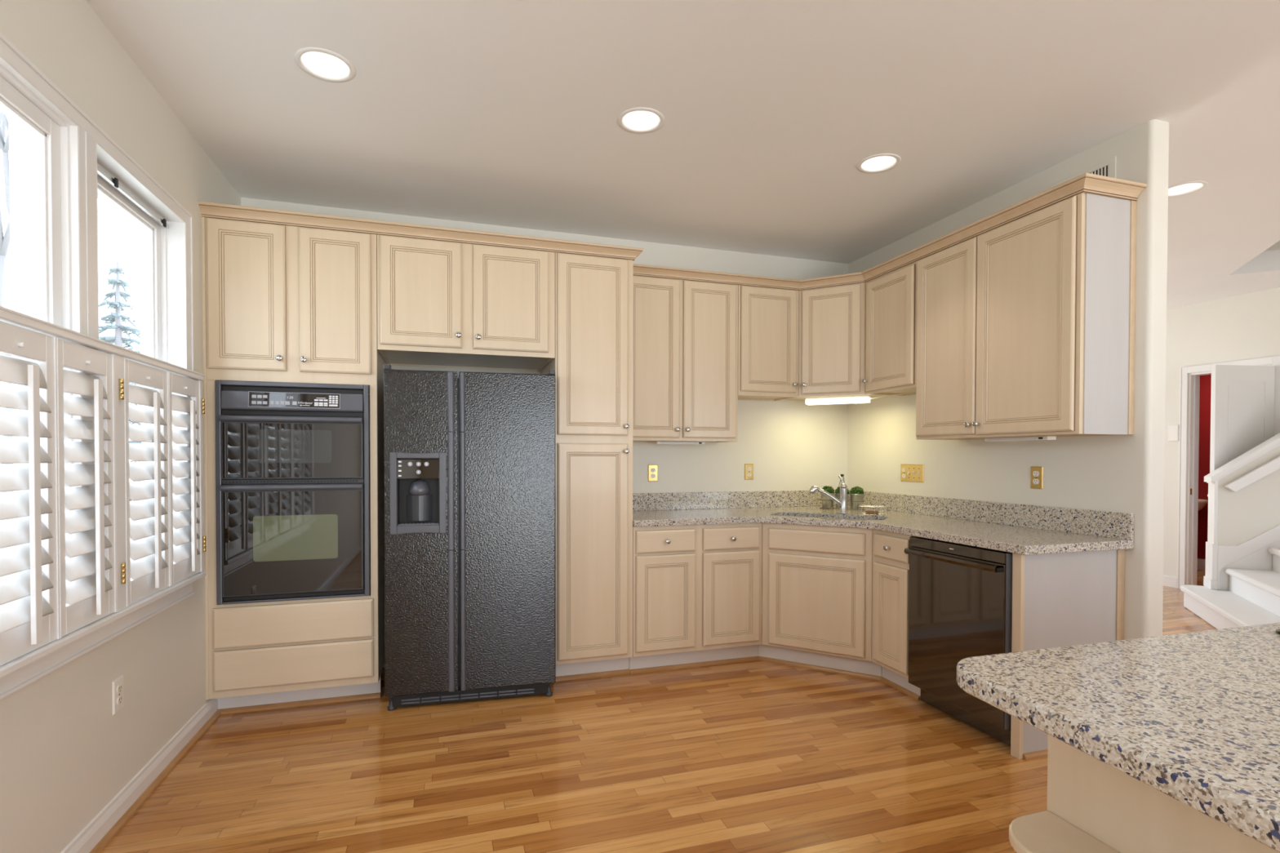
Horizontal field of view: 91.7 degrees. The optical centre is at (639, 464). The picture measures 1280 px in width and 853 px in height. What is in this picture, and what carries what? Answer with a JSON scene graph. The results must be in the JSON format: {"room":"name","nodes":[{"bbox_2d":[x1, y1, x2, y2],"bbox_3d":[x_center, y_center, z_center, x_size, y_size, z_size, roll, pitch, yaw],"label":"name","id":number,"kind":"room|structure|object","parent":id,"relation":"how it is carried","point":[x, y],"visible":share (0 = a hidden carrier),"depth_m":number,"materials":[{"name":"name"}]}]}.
{"room":"kitchen","nodes":[
{"label":"kitchen","id":0,"kind":"room"},
{"bbox_2d":[0,0,240,852],"bbox_3d":[-1.366,-0.097,0.435,0.150,2.745,6.750,0,1,-17],"label":"wall","id":1,"kind":"structure","parent":0,"point":[64,754],"depth_m":2.08,"materials":[{"name":"beige paint"}]},
{"bbox_2d":[0,55,82,604],"bbox_3d":[-1.641,-0.262,1.346,0.170,1.559,1.177,0,1,-17],"label":"window","id":2,"kind":"structure","parent":1,"relation":"in","point":[44,163],"depth_m":1.88,"materials":[{"name":"white paint"}]},
{"bbox_2d":[0,306,205,666],"bbox_3d":[-1.653,0.052,1.773,0.068,0.890,2.192,0,1,-17],"label":"plantation shutters","id":3,"kind":"object","parent":2,"relation":"attached to","point":[98,568],"visible":1,"depth_m":1.91,"materials":[{"name":"white paint"}]},
{"bbox_2d":[0,31,194,542],"bbox_3d":[-1.691,-0.307,1.766,0.026,1.587,2.130,0,1,-17],"label":"trim","id":4,"kind":"structure","parent":1,"relation":"attached to","point":[90,133],"depth_m":1.98,"materials":[{"name":"white paint"}]},
{"bbox_2d":[0,571,206,700],"bbox_3d":[-1.675,0.545,1.750,0.082,0.096,2.228,0,1,-17],"label":"trim","id":5,"kind":"structure","parent":1,"relation":"attached to","point":[16,674],"depth_m":1.92,"materials":[{"name":"white paint"}]},
{"bbox_2d":[111,675,124,715],"bbox_3d":[-1.826,0.805,2.179,0.008,0.116,0.071,0,1,-17],"label":"wall outlet","id":6,"kind":"object","parent":1,"relation":"attached to","point":[117,684],"visible":1,"depth_m":2.17,"materials":[{"name":"white plastic"}]},
{"bbox_2d":[116,684,122,705],"bbox_3d":[-1.824,0.805,2.180,0.004,0.067,0.033,0,1,-17],"label":"receptacle","id":7,"kind":"object","parent":6,"relation":"attached to","point":[119,686],"depth_m":2.18,"materials":[{"name":"beige plastic"}]},
{"bbox_2d":[60,698,217,852],"bbox_3d":[-1.195,1.230,0.176,0.014,0.100,6.117,0,1,-17],"label":"baseboard","id":8,"kind":"structure","parent":1,"relation":"attached to","point":[94,832],"depth_m":2.29,"materials":[{"name":"white paint"}]},
{"bbox_2d":[96,142,188,578],"bbox_3d":[-1.956,-0.276,2.353,0.170,1.559,0.732,0,1,-17],"label":"window","id":9,"kind":"structure","parent":1,"relation":"in","point":[162,232],"depth_m":2.65,"materials":[{"name":"white paint"}]},
{"bbox_2d":[88,709,221,852],"bbox_3d":[-1.180,1.269,0.180,0.018,0.021,6.115,0,1,-17],"label":"trim","id":10,"kind":"structure","parent":1,"relation":"attached to","point":[108,837],"depth_m":2.36,"materials":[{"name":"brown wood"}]},
{"bbox_2d":[240,197,848,667],"bbox_3d":[-0.378,-0.148,4.201,4.285,2.745,0.150,0,1,-17],"label":"wall","id":11,"kind":"structure","parent":0,"point":[791,445],"depth_m":4.46,"materials":[{"name":"beige paint"}]},
{"bbox_2d":[377,234,555,372],"bbox_3d":[-0.991,-0.898,3.580,0.915,0.600,0.645,0,1,-17],"label":"upper cabinet","id":12,"kind":"object","parent":11,"relation":"attached to","point":[441,304],"visible":1,"depth_m":3.32,"materials":[{"name":"brown wood"}]},
{"bbox_2d":[648,464,657,481],"bbox_3d":[0.090,0.055,4.267,0.071,0.116,0.008,0,1,-17],"label":"wall outlet","id":13,"kind":"object","parent":11,"relation":"attached to","point":[652,468],"visible":1,"depth_m":4.27,"materials":[{"name":"gold metal"}]},
{"bbox_2d":[650,468,655,478],"bbox_3d":[0.090,0.055,4.266,0.033,0.067,0.004,0,1,-17],"label":"receptacle","id":14,"kind":"object","parent":13,"relation":"attached to","point":[652,470],"depth_m":4.26,"materials":[{"name":"white plastic"}]},
{"bbox_2d":[632,275,737,442],"bbox_3d":[0.224,-0.680,4.114,0.809,1.047,0.356,0,1,-17],"label":"upper cabinet","id":15,"kind":"object","parent":11,"relation":"attached to","point":[685,332],"visible":0.91,"depth_m":3.98,"materials":[{"name":"brown wood"}]},
{"bbox_2d":[654,441,705,444],"bbox_3d":[0.267,-0.147,4.142,0.340,0.018,0.058,0,1,-17],"label":"lamp","id":16,"kind":"object","parent":15,"relation":"attached to","point":[655,442],"visible":1,"depth_m":4.12,"materials":[{"name":"white plastic"}]},
{"bbox_2d":[660,441,697,444],"bbox_3d":[0.256,-0.146,4.110,0.260,0.011,0.002,0,1,-17],"label":"diffuser","id":17,"kind":"object","parent":16,"relation":"attached to","point":[661,442],"depth_m":4.11,"materials":[{"name":"white plastic"}]},
{"bbox_2d":[632,489,836,511],"bbox_3d":[0.674,0.250,4.446,1.861,0.118,0.020,0,1,-17],"label":"backsplash","id":18,"kind":"structure","parent":11,"relation":"attached to","point":[724,500],"depth_m":4.41,"materials":[{"name":"stone"}]},
{"bbox_2d":[744,463,753,479],"bbox_3d":[0.788,0.049,4.486,0.071,0.116,0.008,0,1,-17],"label":"wall outlet","id":19,"kind":"object","parent":11,"relation":"attached to","point":[748,468],"visible":1,"depth_m":4.48,"materials":[{"name":"gold metal"}]},
{"bbox_2d":[746,466,751,476],"bbox_3d":[0.789,0.049,4.484,0.033,0.067,0.004,0,1,-17],"label":"receptacle","id":20,"kind":"object","parent":19,"relation":"attached to","point":[748,468],"depth_m":4.48,"materials":[{"name":"beige plastic"}]},
{"bbox_2d":[737,284,799,400],"bbox_3d":[0.829,-0.835,4.301,0.455,0.741,0.356,0,1,-17],"label":"upper cabinet","id":21,"kind":"object","parent":11,"relation":"attached to","point":[768,318],"visible":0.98,"depth_m":4.16,"materials":[{"name":"brown wood"}]},
{"bbox_2d":[784,282,888,400],"bbox_3d":[1.372,-0.835,4.336,0.621,0.741,0.609,0,1,-17],"label":"upper cabinet","id":22,"kind":"object","parent":11,"relation":"attached to","point":[832,332],"visible":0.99,"depth_m":4.13,"materials":[{"name":"brown wood"}]},
{"bbox_2d":[804,395,871,404],"bbox_3d":[1.341,-0.436,4.220,0.422,0.050,0.089,0,1,28],"label":"lamp","id":23,"kind":"object","parent":22,"relation":"attached to","point":[864,398],"visible":1,"depth_m":4.18,"materials":[{"name":"white plastic"}]},
{"bbox_2d":[101,569,1217,852],"bbox_3d":[2.829,1.296,2.946,9.650,0.100,9.600,0,1,-17],"label":"floor","id":24,"kind":"structure","parent":0,"point":[756,756],"depth_m":2.52,"materials":[{"name":"brown wood"}]},
{"bbox_2d":[201,217,386,714],"bbox_3d":[-1.796,0.020,3.341,0.766,2.430,0.645,0,1,-17],"label":"tall cabinet","id":25,"kind":"object","parent":24,"relation":"on","point":[281,303],"visible":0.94,"depth_m":3.07,"materials":[{"name":"beige wood"}]},
{"bbox_2d":[214,380,370,604],"bbox_3d":[-1.781,0.129,3.320,0.675,1.075,0.608,0,1,-17],"label":"double wall oven","id":26,"kind":"object","parent":25,"relation":"in","point":[293,500],"visible":1,"depth_m":3.05,"materials":[{"name":"black"}]},
{"bbox_2d":[198,200,644,260],"bbox_3d":[-1.063,-1.209,3.366,2.185,0.058,0.285,0,1,-17],"label":"crown molding","id":27,"kind":"structure","parent":25,"relation":"attached to","point":[209,210],"depth_m":3.20,"materials":[{"name":"brown wood"}]},
{"bbox_2d":[383,364,555,711],"bbox_3d":[-0.929,0.363,3.478,0.852,1.742,0.619,0,1,-14],"label":"refrigerator","id":28,"kind":"object","parent":24,"relation":"on","point":[469,459],"visible":1,"depth_m":3.19,"materials":[{"name":"grey metal"}]},
{"bbox_2d":[539,252,633,681],"bbox_3d":[-0.337,0.015,3.798,0.453,2.430,0.645,0,1,-17],"label":"pantry cabinet","id":29,"kind":"object","parent":24,"relation":"on","point":[592,364],"visible":0.96,"depth_m":3.52,"materials":[{"name":"brown wood"}]},
{"bbox_2d":[629,522,762,674],"bbox_3d":[0.282,0.791,4.002,0.846,0.874,0.645,0,1,-17],"label":"base cabinet","id":30,"kind":"object","parent":24,"relation":"on","point":[697,588],"visible":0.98,"depth_m":3.73,"materials":[{"name":"brown wood"}]},
{"bbox_2d":[632,489,1134,555],"bbox_3d":[0.990,0.283,3.470,1.881,0.156,2.071,0,1,-17],"label":"countertop","id":31,"kind":"structure","parent":30,"relation":"on","point":[1015,528],"depth_m":3.61,"materials":[{"name":"stone"}]},
{"bbox_2d":[808,475,847,514],"bbox_3d":[1.220,0.191,4.034,0.252,0.247,0.058,0,1,2],"label":"kitchen faucet","id":32,"kind":"object","parent":31,"relation":"on","point":[842,503],"visible":1,"depth_m":4.02,"materials":[{"name":"silver metal"}]},
{"bbox_2d":[819,474,865,510],"bbox_3d":[1.417,0.186,4.360,0.307,0.245,0.109,1,1,31],"label":"wire caddy","id":33,"kind":"object","parent":31,"relation":"on","point":[841,475],"visible":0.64,"depth_m":4.35,"materials":[{"name":"grey metal"}]},
{"bbox_2d":[820,485,835,508],"bbox_3d":[1.331,0.223,4.412,0.102,0.161,0.098,0,1,-17],"label":"boxwood","id":34,"kind":"object","parent":33,"relation":"in","point":[827,502],"visible":0.64,"depth_m":4.38,"materials":[{"name":"green plant"}]},
{"bbox_2d":[820,493,835,508],"bbox_3d":[1.331,0.251,4.413,0.097,0.105,0.097,0,1,-17],"label":"pot","id":35,"kind":"object","parent":34,"relation":"attached to","point":[827,502],"depth_m":4.38,"materials":[{"name":"silver metal"}]},
{"bbox_2d":[835,486,848,508],"bbox_3d":[1.416,0.224,4.360,0.098,0.161,0.102,1,1,33],"label":"boxwood","id":36,"kind":"object","parent":33,"relation":"in","point":[837,495],"visible":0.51,"depth_m":4.34,"materials":[{"name":"green plant"}]},
{"bbox_2d":[819,499,865,510],"bbox_3d":[1.417,0.278,4.361,0.307,0.062,0.109,1,1,31],"label":"basket","id":37,"kind":"object","parent":33,"relation":"attached to","point":[820,500],"depth_m":4.33,"materials":[{"name":"grey metal"}]},
{"bbox_2d":[849,485,864,509],"bbox_3d":[1.502,0.225,4.308,0.098,0.161,0.102,0,1,-8],"label":"boxwood","id":38,"kind":"object","parent":31,"relation":"on","point":[856,494],"visible":1,"depth_m":4.28,"materials":[{"name":"silver metal"}]},
{"bbox_2d":[849,493,864,509],"bbox_3d":[1.502,0.253,4.309,0.097,0.105,0.097,0,1,-8],"label":"pot","id":39,"kind":"object","parent":38,"relation":"attached to","point":[854,497],"depth_m":4.28,"materials":[{"name":"silver metal"}]},
{"bbox_2d":[858,505,884,515],"bbox_3d":[1.474,0.288,3.953,0.154,0.052,0.084,1,1,30],"label":"wire stand","id":40,"kind":"object","parent":31,"relation":"on","point":[868,506],"visible":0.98,"depth_m":3.94,"materials":[{"name":"silver metal"}]},
{"bbox_2d":[865,510,878,515],"bbox_3d":[1.474,0.301,3.953,0.076,0.026,0.044,1,1,30],"label":"soap bar","id":41,"kind":"object","parent":40,"relation":"on","point":[867,512],"visible":1,"depth_m":3.93,"materials":[{"name":"brown"}]},
{"bbox_2d":[758,523,881,680],"bbox_3d":[1.233,0.792,4.062,1.029,0.874,1.063,0,1,-17],"label":"base cabinet","id":42,"kind":"object","parent":24,"relation":"on","point":[817,580],"visible":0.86,"depth_m":3.69,"materials":[{"name":"brown wood"}]},
{"bbox_2d":[871,528,920,700],"bbox_3d":[1.626,0.800,3.479,0.640,0.874,0.307,0,1,-17],"label":"base cabinet","id":43,"kind":"object","parent":24,"relation":"on","point":[891,564],"visible":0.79,"depth_m":3.38,"materials":[{"name":"brown wood"}]},
{"bbox_2d":[903,536,1012,746],"bbox_3d":[1.752,0.808,3.038,0.622,0.864,0.592,0,1,-17],"label":"dishwasher","id":44,"kind":"object","parent":24,"relation":"on","point":[960,599],"visible":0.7,"depth_m":2.94,"materials":[{"name":"black metal"}]},
{"bbox_2d":[1010,549,1124,760],"bbox_3d":[1.892,0.811,2.734,0.602,0.874,0.058,0,1,-17],"label":"end panel","id":45,"kind":"object","parent":24,"relation":"on","point":[1061,599],"visible":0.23,"depth_m":2.70,"materials":[{"name":"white wood"}]},
{"bbox_2d":[1008,734,1279,852],"bbox_3d":[1.579,0.835,0.961,1.720,0.874,0.890,0,1,-17],"label":"kitchen island","id":46,"kind":"object","parent":24,"relation":"on","point":[1094,806],"visible":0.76,"depth_m":1.05,"materials":[{"name":"brown wood"}]},
{"bbox_2d":[1008,810,1119,852],"bbox_3d":[0.827,0.663,0.728,0.146,0.022,0.877,0,1,-17],"label":"shelf","id":47,"kind":"object","parent":46,"relation":"attached to","point":[1046,831],"depth_m":1.08,"materials":[{"name":"brown wood"}]},
{"bbox_2d":[956,622,1279,852],"bbox_3d":[1.605,0.378,0.907,2.000,0.038,1.065,0,1,-17],"label":"island countertop","id":48,"kind":"structure","parent":46,"relation":"on","point":[1193,717],"depth_m":0.93,"materials":[{"name":"stone"}]},
{"bbox_2d":[1180,432,1279,629],"bbox_3d":[4.733,0.326,4.337,1.100,1.807,1.780,0,1,28],"label":"staircase","id":49,"kind":"structure","parent":24,"relation":"on","point":[1241,588],"depth_m":5.02,"materials":[{"name":"white paint"}]},
{"bbox_2d":[85,0,1279,310],"bbox_3d":[2.111,-1.578,2.785,8.200,0.160,9.400,0,1,-17],"label":"ceiling","id":50,"kind":"structure","parent":0,"point":[501,113],"depth_m":2.60,"materials":[{"name":"paint"}]},
{"bbox_2d":[293,47,355,82],"bbox_3d":[-1.176,-1.542,2.326,0.208,0.100,0.208,0,1,-17],"label":"recessed light","id":51,"kind":"object","parent":50,"relation":"in","point":[325,64],"visible":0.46,"depth_m":2.38,"materials":[{"name":"white paint"}]},
{"bbox_2d":[617,106,665,133],"bbox_3d":[0.005,-1.545,2.706,0.208,0.100,0.208,0,1,-17],"label":"recessed light","id":52,"kind":"object","parent":50,"relation":"in","point":[639,119],"visible":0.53,"depth_m":2.77,"materials":[{"name":"white paint"}]},
{"bbox_2d":[856,153,901,173],"bbox_3d":[1.190,-1.549,3.099,0.208,0.100,0.208,0,1,-17],"label":"recessed light","id":53,"kind":"object","parent":50,"relation":"in","point":[881,162],"visible":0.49,"depth_m":3.16,"materials":[{"name":"white paint"}]},
{"bbox_2d":[1168,180,1208,197],"bbox_3d":[2.959,-1.551,3.391,0.208,0.100,0.208,0,1,-17],"label":"recessed light","id":54,"kind":"object","parent":50,"relation":"in","point":[1190,187],"visible":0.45,"depth_m":3.43,"materials":[{"name":"white paint"}]},
{"bbox_2d":[847,119,1168,639],"bbox_3d":[1.952,-0.138,3.737,0.115,2.745,2.127,0,1,-17],"label":"wall","id":55,"kind":"structure","parent":0,"point":[1118,473],"depth_m":2.94,"materials":[{"name":"beige paint"}]},
{"bbox_2d":[862,261,916,395],"bbox_3d":[1.659,-0.828,3.862,0.360,0.741,0.464,0,1,-17],"label":"upper cabinet","id":56,"kind":"object","parent":55,"relation":"attached to","point":[891,298],"visible":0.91,"depth_m":3.79,"materials":[{"name":"brown wood"}]},
{"bbox_2d":[871,391,915,399],"bbox_3d":[1.645,-0.447,3.987,0.014,0.025,0.350,-1,1,-40],"label":"power cord","id":57,"kind":"object","parent":56,"relation":"attached to","point":[913,392],"visible":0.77,"depth_m":4.00,"materials":[{"name":"beige plastic"}]},
{"bbox_2d":[633,172,1146,290],"bbox_3d":[1.252,-1.209,3.584,2.555,0.058,0.998,1,1,33],"label":"crown molding","id":58,"kind":"structure","parent":55,"relation":"attached to","point":[1088,183],"depth_m":3.41,"materials":[{"name":"brown wood"}]},
{"bbox_2d":[900,464,924,482],"bbox_3d":[1.782,0.054,4.059,0.017,0.113,0.209,0,1,-17],"label":"switch plate","id":59,"kind":"object","parent":55,"relation":"attached to","point":[908,473],"visible":1,"depth_m":4.05,"materials":[{"name":"gold metal"}]},
{"bbox_2d":[902,467,906,477],"bbox_3d":[1.759,0.052,4.143,0.004,0.067,0.033,0,1,-17],"label":"receptacle","id":60,"kind":"object","parent":59,"relation":"attached to","point":[904,469],"depth_m":4.14,"materials":[{"name":"beige plastic"}]},
{"bbox_2d":[847,489,1134,540],"bbox_3d":[1.878,0.261,3.748,0.020,0.118,2.071,0,1,-17],"label":"backsplash","id":61,"kind":"structure","parent":55,"relation":"attached to","point":[1115,525],"depth_m":3.32,"materials":[{"name":"stone"}]},
{"bbox_2d":[915,192,1137,439],"bbox_3d":[1.877,-0.665,3.171,0.363,1.047,0.984,0,1,-17],"label":"upper cabinet","id":62,"kind":"object","parent":55,"relation":"attached to","point":[1026,325],"visible":0.98,"depth_m":2.87,"materials":[{"name":"brown wood"}]},
{"bbox_2d":[984,435,1056,441],"bbox_3d":[1.887,-0.130,3.102,0.058,0.018,0.360,0,1,-17],"label":"lamp","id":63,"kind":"object","parent":62,"relation":"attached to","point":[1038,437],"visible":1,"depth_m":3.06,"materials":[{"name":"white plastic"}]},
{"bbox_2d":[986,437,1035,440],"bbox_3d":[1.855,-0.130,3.113,0.002,0.011,0.280,0,1,-17],"label":"diffuser","id":64,"kind":"object","parent":63,"relation":"attached to","point":[989,438],"depth_m":3.11,"materials":[{"name":"white plastic"}]},
{"bbox_2d":[1030,466,1043,488],"bbox_3d":[2.050,0.066,3.217,0.008,0.116,0.071,0,1,-17],"label":"wall outlet","id":65,"kind":"object","parent":55,"relation":"attached to","point":[1037,472],"visible":1,"depth_m":3.21,"materials":[{"name":"gold metal"}]},
{"bbox_2d":[1032,471,1039,484],"bbox_3d":[2.048,0.066,3.216,0.004,0.067,0.033,0,1,-17],"label":"receptacle","id":66,"kind":"object","parent":65,"relation":"attached to","point":[1035,473],"depth_m":3.22,"materials":[{"name":"white plastic"}]},
{"bbox_2d":[1050,155,1115,187],"bbox_3d":[2.120,-1.339,2.985,0.006,0.140,0.320,0,1,-17],"label":"air vent","id":67,"kind":"object","parent":55,"relation":"in","point":[1108,167],"visible":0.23,"depth_m":2.89,"materials":[{"name":"white metal"}]},
{"bbox_2d":[1197,374,1211,559],"bbox_3d":[6.532,-0.052,6.757,0.100,2.500,2.900,0,1,-17],"label":"wall","id":68,"kind":"structure","parent":0,"point":[1205,380],"depth_m":7.05,"materials":[{"name":"red paint"}]},
{"bbox_2d":[1197,558,1205,570],"bbox_3d":[6.473,1.136,6.755,0.020,0.125,2.700,0,1,-17],"label":"baseboard","id":69,"kind":"structure","parent":68,"relation":"attached to","point":[1201,562],"depth_m":7.05,"materials":[{"name":"white paint"}]},
{"bbox_2d":[1198,498,1208,511],"bbox_3d":[6.166,0.791,7.063,0.430,0.805,0.430,0,1,-17],"label":"washbasin","id":70,"kind":"object","parent":68,"relation":"attached to","point":[1202,503],"visible":0.12,"depth_m":6.88,"materials":[{"name":"beige ceramic"}]},
{"bbox_2d":[1163,287,1279,577],"bbox_3d":[5.981,-0.137,4.027,0.120,2.745,9.220,0,1,-17],"label":"wall","id":71,"kind":"structure","parent":0,"point":[1246,326],"depth_m":5.89,"materials":[{"name":"beige paint"}]},
{"bbox_2d":[1163,575,1177,587],"bbox_3d":[5.934,1.186,3.968,0.014,0.100,9.100,0,1,-17],"label":"baseboard","id":72,"kind":"structure","parent":71,"relation":"attached to","point":[1169,581],"depth_m":6.15,"materials":[{"name":"white paint"}]},
{"bbox_2d":[1168,424,1179,441],"bbox_3d":[5.253,-0.315,6.117,0.022,0.160,0.090,0,1,-17],"label":"thermostat","id":73,"kind":"object","parent":71,"relation":"attached to","point":[1173,430],"visible":1,"depth_m":6.11,"materials":[{"name":"white plastic"}]},
{"bbox_2d":[1177,355,1279,588],"bbox_3d":[5.164,0.134,5.638,0.730,2.155,0.771,0,1,-17],"label":"door","id":74,"kind":"structure","parent":71,"relation":"in","point":[1245,394],"depth_m":5.36,"materials":[{"name":"white paint"}]},
{"bbox_2d":[1264,240,1279,251],"bbox_3d":[4.824,-2.395,4.261,0.850,1.440,1.215,0,1,28],"label":"wall","id":75,"kind":"structure","parent":0,"point":[1277,246],"depth_m":4.87,"materials":[{"name":"beige paint"}]},
{"label":"outside","id":76,"kind":"structure","parent":0,"visible":0},
{"bbox_3d":[-15.757,1.966,-3.801,29.840,0.100,34.000,0,1,-17],"label":"ground","id":77,"kind":"structure","parent":76,"visible":0},
{"bbox_2d":[0,111,100,492],"bbox_3d":[-9.750,-2.318,9.483,4.558,8.127,2.716,0,1,3],"label":"bare tree","id":78,"kind":"object","parent":77,"relation":"on","point":[5,242],"visible":0.1,"depth_m":9.92,"materials":[{"name":"grey plant"}]},
{"bbox_2d":[98,262,141,520],"bbox_3d":[-9.957,-1.094,11.833,2.871,5.600,2.850,0,1,-22],"label":"conifer tree","id":79,"kind":"object","parent":77,"relation":"on","point":[117,317],"visible":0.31,"depth_m":11.94,"materials":[{"name":"grey plant"}]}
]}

